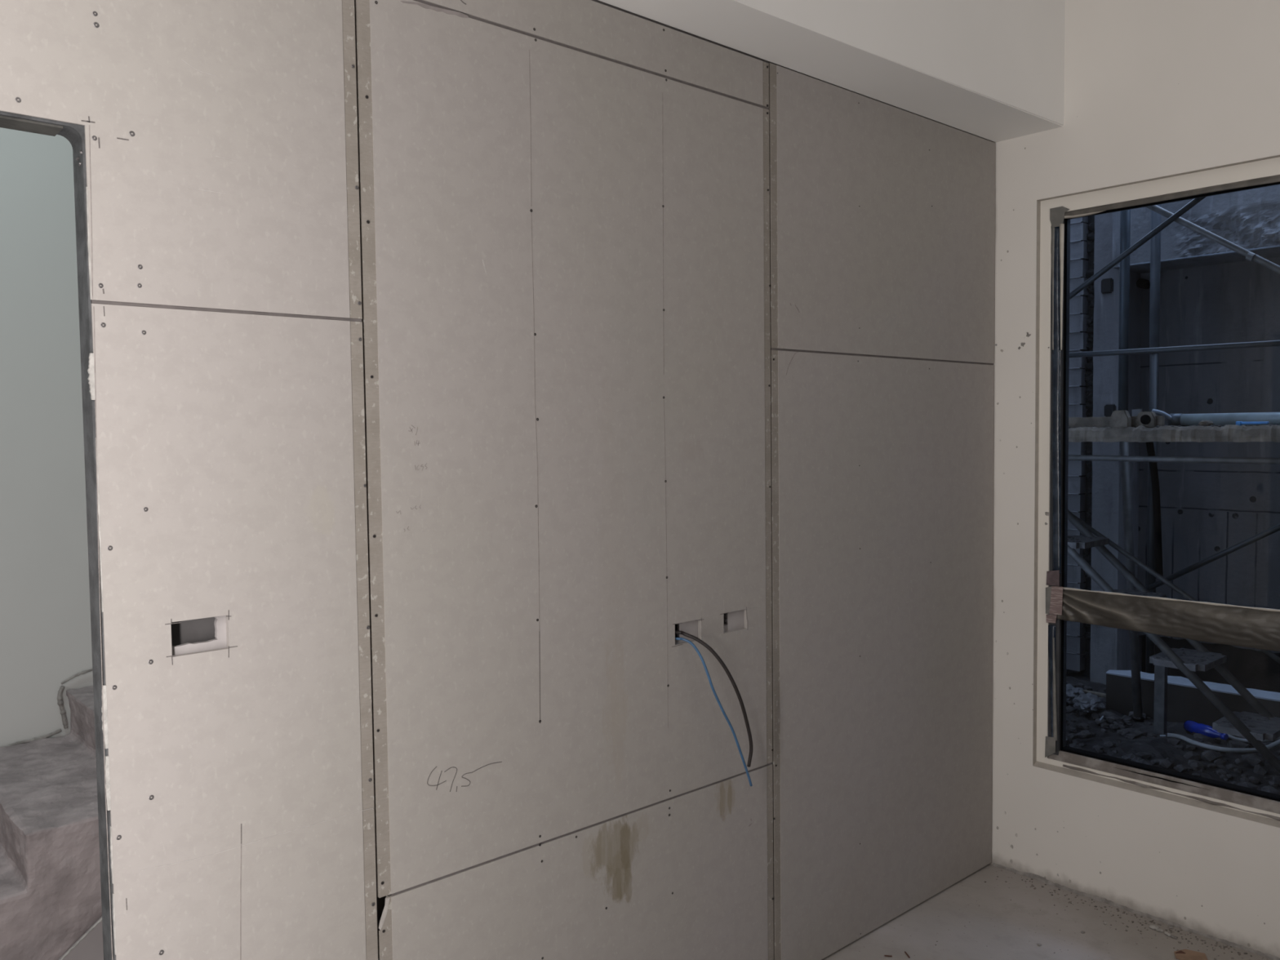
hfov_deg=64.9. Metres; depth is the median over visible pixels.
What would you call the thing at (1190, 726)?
plastic bottle
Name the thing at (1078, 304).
brick wall
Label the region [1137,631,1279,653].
trim
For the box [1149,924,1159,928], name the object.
flake
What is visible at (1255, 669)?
wall
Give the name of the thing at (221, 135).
board
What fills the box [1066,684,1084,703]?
plastic bag
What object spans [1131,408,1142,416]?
paper scrap
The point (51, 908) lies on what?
stairs
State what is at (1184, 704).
board
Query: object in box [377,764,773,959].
board
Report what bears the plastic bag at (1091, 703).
on the soil bed
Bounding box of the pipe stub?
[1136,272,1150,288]
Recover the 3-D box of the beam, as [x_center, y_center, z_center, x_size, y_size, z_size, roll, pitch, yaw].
[-1.079,-1.355,1.309,6.500,0.584,0.246,-3,4,-42]
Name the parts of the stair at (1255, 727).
handrail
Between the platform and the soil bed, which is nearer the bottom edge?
the soil bed
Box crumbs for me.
[934,870,1267,959]
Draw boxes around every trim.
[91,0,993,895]
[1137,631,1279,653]
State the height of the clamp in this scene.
0.077 m
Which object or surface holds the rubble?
on the soil bed
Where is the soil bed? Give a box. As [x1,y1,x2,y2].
[1066,671,1279,795]
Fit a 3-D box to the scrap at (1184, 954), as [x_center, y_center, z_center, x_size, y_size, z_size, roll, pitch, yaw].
[1.664,1.438,3.043,0.090,0.005,0.072,1,3,31]
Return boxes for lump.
[1109,410,1131,427]
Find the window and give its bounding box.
[1044,174,1279,821]
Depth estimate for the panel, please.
5.44 m
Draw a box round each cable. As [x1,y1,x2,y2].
[675,630,752,767]
[675,637,752,786]
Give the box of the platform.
[1068,415,1279,442]
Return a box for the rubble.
[1066,682,1279,794]
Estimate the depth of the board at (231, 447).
1.84 m
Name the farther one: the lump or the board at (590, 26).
the lump
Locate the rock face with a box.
[1112,184,1279,273]
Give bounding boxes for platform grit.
[1068,424,1278,428]
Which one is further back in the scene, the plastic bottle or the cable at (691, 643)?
the plastic bottle
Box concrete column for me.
[1089,212,1142,684]
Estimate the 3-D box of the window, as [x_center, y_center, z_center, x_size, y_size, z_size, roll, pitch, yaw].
[1.977,0.057,2.928,0.083,1.941,1.615,-3,4,-42]
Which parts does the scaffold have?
post, post, post, leg, post, short post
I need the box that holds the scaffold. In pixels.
[1068,196,1279,734]
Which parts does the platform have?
plastic strip, blade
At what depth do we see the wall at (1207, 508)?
6.10 m
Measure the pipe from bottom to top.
0.090 m
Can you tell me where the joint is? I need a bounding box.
[1080,215,1094,676]
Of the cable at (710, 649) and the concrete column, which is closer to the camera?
the cable at (710, 649)
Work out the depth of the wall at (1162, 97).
3.33 m
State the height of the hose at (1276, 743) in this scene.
0.022 m
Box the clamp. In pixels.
[1135,411,1156,427]
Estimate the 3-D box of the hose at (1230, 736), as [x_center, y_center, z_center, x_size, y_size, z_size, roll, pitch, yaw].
[3.168,1.311,5.120,0.327,0.018,0.120,-1,3,-1]
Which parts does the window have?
rail, sill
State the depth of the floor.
3.21 m
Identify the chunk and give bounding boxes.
[1198,420,1213,426]
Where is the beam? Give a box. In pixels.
[598,0,1065,142]
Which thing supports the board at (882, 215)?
attached to the wall at (197, 635)
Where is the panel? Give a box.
[1106,670,1279,702]
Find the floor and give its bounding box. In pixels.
[822,863,1271,959]
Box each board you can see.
[0,0,362,319]
[91,303,377,959]
[354,0,773,897]
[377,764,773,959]
[422,0,768,107]
[768,62,995,363]
[770,350,994,959]
[1106,673,1279,742]
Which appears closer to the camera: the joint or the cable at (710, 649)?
the cable at (710, 649)
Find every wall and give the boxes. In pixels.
[0,127,93,746]
[170,0,992,959]
[990,0,1279,959]
[1066,216,1088,672]
[1137,257,1279,609]
[1142,635,1279,693]
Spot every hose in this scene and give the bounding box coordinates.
[1167,733,1279,752]
[1227,733,1279,742]
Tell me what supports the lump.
on the platform
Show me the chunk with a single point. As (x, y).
(1207, 423)
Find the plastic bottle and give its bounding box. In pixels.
[1183,720,1228,740]
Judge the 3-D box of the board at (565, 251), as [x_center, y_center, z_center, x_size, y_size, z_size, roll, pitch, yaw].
[-0.090,-0.086,2.413,1.218,1.825,0.013,-3,4,-42]
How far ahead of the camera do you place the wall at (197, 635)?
1.98 m
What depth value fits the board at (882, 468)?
3.18 m
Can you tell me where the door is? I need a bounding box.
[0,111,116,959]
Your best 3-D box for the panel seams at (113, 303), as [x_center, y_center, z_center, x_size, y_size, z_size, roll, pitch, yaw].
[0.178,-0.099,2.657,2.918,1.833,0.009,-3,4,-42]
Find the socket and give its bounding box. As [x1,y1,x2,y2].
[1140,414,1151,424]
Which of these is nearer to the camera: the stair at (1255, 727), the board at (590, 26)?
the board at (590, 26)
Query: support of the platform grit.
on the platform
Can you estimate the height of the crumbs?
0.006 m
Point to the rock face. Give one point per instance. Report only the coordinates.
(1249, 219)
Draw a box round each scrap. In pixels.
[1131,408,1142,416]
[1173,949,1207,959]
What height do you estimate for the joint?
3.500 m
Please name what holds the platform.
on the scaffold
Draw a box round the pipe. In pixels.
[1151,408,1279,426]
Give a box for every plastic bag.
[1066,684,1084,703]
[1071,692,1105,713]
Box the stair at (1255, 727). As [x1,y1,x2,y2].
[1067,509,1279,773]
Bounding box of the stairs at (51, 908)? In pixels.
[0,668,103,959]
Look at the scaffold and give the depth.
5.27 m

